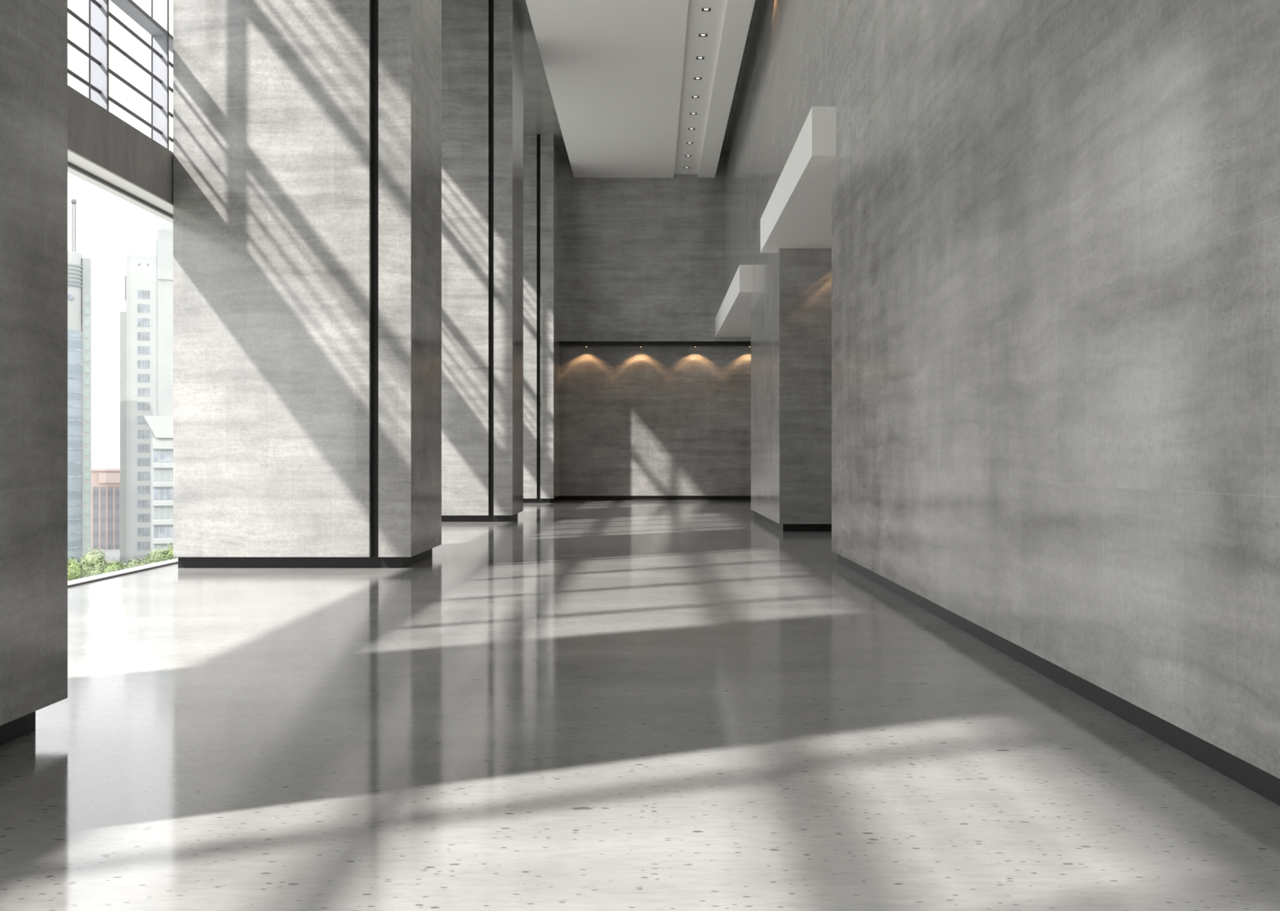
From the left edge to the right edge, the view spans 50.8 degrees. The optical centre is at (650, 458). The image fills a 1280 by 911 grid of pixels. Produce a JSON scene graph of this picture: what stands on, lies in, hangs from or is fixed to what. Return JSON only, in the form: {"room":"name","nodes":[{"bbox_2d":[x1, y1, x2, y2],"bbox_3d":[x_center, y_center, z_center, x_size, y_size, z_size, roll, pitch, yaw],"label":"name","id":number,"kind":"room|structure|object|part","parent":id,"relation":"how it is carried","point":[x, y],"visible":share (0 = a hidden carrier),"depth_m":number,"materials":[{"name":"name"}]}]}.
{"room":"lobby","nodes":[
{"label":"lobby","id":0,"kind":"room"},
{"bbox_2d":[513,0,761,151],"bbox_3d":[-0.100,-11.120,13.350,14.800,0.400,71.300,0,0,0],"label":"ceiling","id":1,"kind":"structure","parent":0,"point":[540,114],"depth_m":39.75,"materials":[{"name":"white plaster"}]},
{"bbox_2d":[525,0,688,177],"bbox_3d":[-0.955,-10.438,13.170,3.550,0.925,69.340,0,0,0],"label":"ceiling panel","id":2,"kind":"object","parent":1,"relation":"hanging from","point":[613,68],"visible":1,"depth_m":35.37,"materials":[{"name":"white paint"}]},
{"bbox_2d":[674,0,726,173],"bbox_3d":[1.242,-10.500,13.170,0.845,0.800,69.340,0,0,0],"label":"ceiling panel","id":3,"kind":"object","parent":1,"relation":"hanging from","point":[698,21],"visible":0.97,"depth_m":35.66,"materials":[{"name":"white paint"}]},
{"bbox_2d":[696,56,704,59],"bbox_3d":[1.243,-10.154,33.936,0.208,0.120,0.208,0,0,0],"label":"recessed light","id":4,"kind":"object","parent":3,"relation":"attached to","point":[697,57],"visible":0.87,"depth_m":33.97,"materials":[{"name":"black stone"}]},
{"bbox_2d":[698,33,707,36],"bbox_3d":[1.243,-10.154,32.108,0.208,0.120,0.208,0,0,0],"label":"recessed light","id":5,"kind":"object","parent":3,"relation":"attached to","point":[700,34],"visible":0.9,"depth_m":32.13,"materials":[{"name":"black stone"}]},
{"bbox_2d":[701,8,711,11],"bbox_3d":[1.243,-10.154,30.280,0.208,0.120,0.208,0,0,0],"label":"recessed light","id":6,"kind":"object","parent":3,"relation":"attached to","point":[702,9],"visible":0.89,"depth_m":30.33,"materials":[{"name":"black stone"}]},
{"bbox_2d":[697,0,755,177],"bbox_3d":[1.968,-10.438,13.170,0.605,0.925,69.340,0,0,0],"label":"ceiling panel","id":7,"kind":"object","parent":1,"relation":"hanging from","point":[738,13],"visible":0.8,"depth_m":35.29,"materials":[{"name":"white paint"}]},
{"bbox_2d":[0,500,1279,910],"bbox_3d":[0.100,1.650,13.500,13.800,0.300,71.000,0,0,0],"label":"floor","id":8,"kind":"structure","parent":0,"point":[560,705],"depth_m":6.80,"materials":[{"name":"stone"}]},
{"bbox_2d":[0,0,67,746],"bbox_3d":[-4.890,-4.710,6.210,3.240,12.420,2.680,0,0,0],"label":"stone column","id":9,"kind":"structure","parent":8,"relation":"on","point":[33,33],"depth_m":7.13,"materials":[{"name":"stone"}]},
{"bbox_2d":[173,0,441,568],"bbox_3d":[-4.890,-4.710,19.690,3.240,12.420,2.680,0,0,0],"label":"stone column","id":10,"kind":"structure","parent":8,"relation":"on","point":[307,134],"depth_m":18.35,"materials":[{"name":"stone"}]},
{"bbox_2d":[441,0,523,521],"bbox_3d":[-4.890,-4.710,33.140,3.240,12.420,2.680,0,0,0],"label":"stone column","id":11,"kind":"structure","parent":8,"relation":"on","point":[482,40],"depth_m":31.80,"materials":[{"name":"stone"}]},
{"bbox_2d":[523,133,559,502],"bbox_3d":[-4.890,-4.710,46.915,3.240,12.420,3.330,0,0,0],"label":"stone column","id":12,"kind":"structure","parent":8,"relation":"on","point":[541,348],"depth_m":45.25,"materials":[{"name":"stone"}]},
{"bbox_2d":[559,151,751,341],"bbox_3d":[-0.250,-7.545,48.425,14.500,6.750,1.150,0,0,0],"label":"wall","id":13,"kind":"structure","parent":0,"point":[641,259],"depth_m":47.85,"materials":[{"name":"concrete"}]},
{"bbox_2d":[559,341,751,346],"bbox_3d":[0.250,-4.110,48.225,13.500,0.120,0.750,0,0,0],"label":"trim","id":14,"kind":"structure","parent":13,"relation":"attached to","point":[561,343],"depth_m":47.85,"materials":[{"name":"black metal"}]},
{"bbox_2d":[560,346,751,495],"bbox_3d":[-0.250,-1.414,48.800,14.500,5.512,0.400,0,0,0],"label":"wall","id":15,"kind":"structure","parent":0,"point":[635,420],"depth_m":48.59,"materials":[{"name":"concrete"}]},
{"bbox_2d":[555,495,751,500],"bbox_3d":[-0.250,1.421,48.840,14.500,0.158,0.320,0,0,0],"label":"baseboard","id":16,"kind":"structure","parent":15,"relation":"attached to","point":[561,497],"depth_m":48.68,"materials":[{"name":"black stone"}]},
{"bbox_2d":[724,0,1279,778],"bbox_3d":[4.817,-4.789,12.925,4.365,12.262,69.850,0,0,0],"label":"wall","id":17,"kind":"structure","parent":0,"point":[1055,224],"depth_m":8.98,"materials":[{"name":"concrete"}]},
{"bbox_2d":[715,264,752,337],"bbox_3d":[4.645,-4.660,41.325,4.710,0.700,13.050,0,0,0],"label":"box","id":18,"kind":"object","parent":17,"relation":"attached to","point":[733,317],"visible":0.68,"depth_m":39.73,"materials":[{"name":"white paint"}]},
{"bbox_2d":[754,511,831,531],"bbox_3d":[4.858,1.421,31.575,4.284,0.158,7.750,0,0,0],"label":"baseboard","id":19,"kind":"structure","parent":17,"relation":"attached to","point":[784,527],"depth_m":27.70,"materials":[{"name":"black stone"}]},
{"bbox_2d":[760,106,835,253],"bbox_3d":[4.645,-4.660,23.675,4.710,0.700,9.050,0,0,0],"label":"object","id":20,"kind":"object","parent":17,"relation":"attached to","point":[797,213],"visible":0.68,"depth_m":22.55,"materials":[{"name":"white paint"}]},
{"bbox_2d":[837,553,1279,805],"bbox_3d":[4.858,1.421,-1.210,4.284,0.158,41.580,0,0,0],"label":"baseboard","id":21,"kind":"structure","parent":17,"relation":"attached to","point":[1255,779],"depth_m":7.89,"materials":[{"name":"black stone"}]},
{"label":"outside","id":22,"kind":"structure","parent":0,"visible":0},
{"bbox_2d":[91,548,119,564],"bbox_3d":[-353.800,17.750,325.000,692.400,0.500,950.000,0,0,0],"label":"ground","id":23,"kind":"structure","parent":22,"point":[113,554],"depth_m":245.28,"materials":[{"name":"grey concrete"}]},
{"bbox_2d":[67,329,82,562],"bbox_3d":[-74.729,0.693,170.000,5.502,33.615,5.502,0,0,-21],"label":"tower","id":24,"kind":"structure","parent":23,"relation":"on","point":[74,337],"depth_m":168.91,"materials":[{"name":"blue glass"}]},
{"bbox_2d":[67,555,84,577],"bbox_3d":[-46.427,12.634,108.065,2.867,9.731,2.941,0,0,0],"label":"leafy tree","id":25,"kind":"object","parent":23,"relation":"on","point":[75,561],"visible":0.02,"depth_m":107.81,"materials":[{"name":"green plant"}]},
{"bbox_2d":[67,558,86,581],"bbox_3d":[-36.210,11.841,84.078,2.548,11.317,2.422,0,0,0],"label":"leafy tree","id":26,"kind":"object","parent":23,"relation":"on","point":[74,570],"visible":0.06,"depth_m":83.59,"materials":[{"name":"green plant"}]},
{"bbox_2d":[67,199,91,558],"bbox_3d":[-94.814,-12.299,218.196,7.471,59.597,7.248,0,0,-22],"label":"round tower","id":27,"kind":"structure","parent":23,"relation":"on","point":[79,268],"depth_m":217.94,"materials":[{"name":"metal"}]},
{"bbox_2d":[78,546,109,577],"bbox_3d":[-39.661,11.890,95.960,2.735,11.220,2.913,0,0,0],"label":"leafy tree","id":28,"kind":"object","parent":23,"relation":"on","point":[93,561],"visible":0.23,"depth_m":95.40,"materials":[{"name":"green plant"}]},
{"bbox_2d":[91,468,119,549],"bbox_3d":[-107.174,9.752,265.323,6.398,15.496,12.800,0,0,-22],"label":"office block","id":29,"kind":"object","parent":23,"relation":"on","point":[105,483],"visible":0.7,"depth_m":259.89,"materials":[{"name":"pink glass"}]},
{"bbox_3d":[-105.030,2.221,259.880,6.398,0.433,0.500,0,0,-21],"label":"cornice","id":30,"kind":"part","parent":29,"relation":"part of","materials":[{"name":"beige concrete"}]},
{"bbox_3d":[-104.469,3.737,259.940,3.908,1.950,0.800,0,0,-21],"label":"parapet panel","id":31,"kind":"part","parent":29,"relation":"part of","materials":[{"name":"beige concrete"}]},
{"bbox_2d":[95,560,127,575],"bbox_3d":[-33.605,11.896,83.997,2.344,11.209,2.189,0,0,0],"label":"leafy tree","id":32,"kind":"object","parent":23,"relation":"on","point":[112,567],"visible":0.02,"depth_m":83.62,"materials":[{"name":"green plant"}]},
{"bbox_2d":[107,559,127,568],"bbox_3d":[-42.897,12.741,107.931,2.853,9.518,2.759,0,0,0],"label":"leafy tree","id":33,"kind":"object","parent":23,"relation":"on","point":[113,562],"visible":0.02,"depth_m":107.92,"materials":[{"name":"green plant"}]},
{"bbox_2d":[123,557,147,568],"bbox_3d":[-36.607,12.255,96.051,2.299,10.490,2.599,0,0,0],"label":"leafy tree","id":34,"kind":"object","parent":23,"relation":"on","point":[134,563],"visible":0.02,"depth_m":95.57,"materials":[{"name":"green plant"}]},
{"bbox_2d":[120,254,155,566],"bbox_3d":[-78.707,-6.312,207.248,5.589,47.625,16.100,0,0,-21],"label":"apartment tower","id":35,"kind":"structure","parent":23,"relation":"on","point":[138,322],"depth_m":199.66,"materials":[{"name":"concrete"}]},
{"bbox_2d":[142,546,167,564],"bbox_3d":[-39.408,12.239,108.105,2.982,10.523,3.041,0,0,0],"label":"leafy tree","id":36,"kind":"object","parent":23,"relation":"on","point":[153,555],"visible":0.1,"depth_m":107.31,"materials":[{"name":"green plant"}]},
{"bbox_2d":[142,415,173,551],"bbox_3d":[-61.255,6.155,169.187,4.706,22.691,10.900,0,0,-22],"label":"apartment block","id":37,"kind":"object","parent":23,"relation":"on","point":[161,427],"visible":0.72,"depth_m":164.67,"materials":[{"name":"white concrete"}]},
{"bbox_2d":[153,558,166,563],"bbox_3d":[-30.437,11.832,84.050,2.292,11.336,1.997,0,0,0],"label":"leafy tree","id":38,"kind":"object","parent":23,"relation":"on","point":[159,560],"visible":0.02,"depth_m":83.87,"materials":[{"name":"green plant"}]},
{"bbox_2d":[155,222,173,416],"bbox_3d":[-68.069,-7.495,190.534,3.530,49.991,12.400,0,0,-21],"label":"slab tower","id":39,"kind":"structure","parent":23,"relation":"on","point":[164,243],"depth_m":184.83,"materials":[{"name":"white concrete"}]},
{"bbox_2d":[155,542,177,560],"bbox_3d":[-33.753,11.686,95.998,2.712,11.629,2.663,0,0,0],"label":"leafy tree","id":40,"kind":"object","parent":23,"relation":"on","point":[168,554],"visible":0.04,"depth_m":95.35,"materials":[{"name":"green plant"}]},
{"bbox_3d":[-6.975,-4.000,-14.620,0.750,11.600,14.760,0,0,0],"label":"wall","id":41,"kind":"structure","parent":0,"visible":0},
{"bbox_2d":[67,148,173,223],"bbox_3d":[-6.782,-3.465,12.925,0.505,0.020,69.850,0,0,0],"label":"trim","id":42,"kind":"structure","parent":41,"relation":"attached to","point":[73,157],"depth_m":17.01,"materials":[{"name":"white paint"}]},
{"bbox_2d":[67,84,173,204],"bbox_3d":[-6.782,-3.830,12.925,0.505,0.709,69.850,0,0,0],"label":"beam","id":43,"kind":"structure","parent":41,"relation":"attached to","point":[95,133],"depth_m":16.48,"materials":[{"name":"concrete"}]},
{"bbox_3d":[-7.140,-10.360,13.350,0.420,1.120,70.700,0,0,0],"label":"wall","id":44,"kind":"structure","parent":0,"visible":0},
{"bbox_2d":[67,0,177,587],"bbox_3d":[-6.990,-4.000,12.950,0.420,11.600,13.480,0,0,0],"label":"window","id":45,"kind":"structure","parent":44,"relation":"in","point":[157,24],"depth_m":18.14,"materials":[{"name":"clear glass"}]},
{"bbox_3d":[-7.020,-5.400,12.950,0.048,0.048,13.480,0,0,0],"label":"rail","id":46,"kind":"part","parent":45,"relation":"part of","materials":[{"name":"metal"}]},
{"bbox_3d":[-7.020,-5.030,12.950,0.048,0.048,13.480,0,0,0],"label":"rail","id":47,"kind":"part","parent":45,"relation":"part of","materials":[{"name":"metal"}]},
{"bbox_3d":[-7.020,-4.670,12.950,0.048,0.048,13.480,0,0,0],"label":"rail","id":48,"kind":"part","parent":45,"relation":"part of","materials":[{"name":"metal"}]},
{"bbox_3d":[-6.800,-3.435,12.950,0.040,0.040,13.480,0,0,0],"label":"frame","id":49,"kind":"part","parent":45,"relation":"part of","materials":[{"name":"metal"}]},
{"bbox_3d":[-6.945,1.643,12.950,0.250,0.315,13.480,0,0,0],"label":"sill","id":50,"kind":"part","parent":45,"relation":"part of","materials":[{"name":"metal"}]},
{"bbox_3d":[-6.800,1.490,12.950,0.040,0.020,13.480,0,0,0],"label":"frame","id":51,"kind":"part","parent":45,"relation":"part of","materials":[{"name":"metal"}]},
{"bbox_3d":[-7.020,-5.765,12.950,0.048,0.048,13.480,0,0,0],"label":"rail","id":52,"kind":"part","parent":45,"relation":"part of","materials":[{"name":"metal"}]},
{"bbox_2d":[168,44,177,559],"bbox_3d":[-6.990,-4.000,26.415,0.420,11.600,13.450,0,0,0],"label":"window","id":53,"kind":"structure","parent":44,"relation":"in","point":[171,46],"depth_m":19.80,"materials":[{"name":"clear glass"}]}
]}

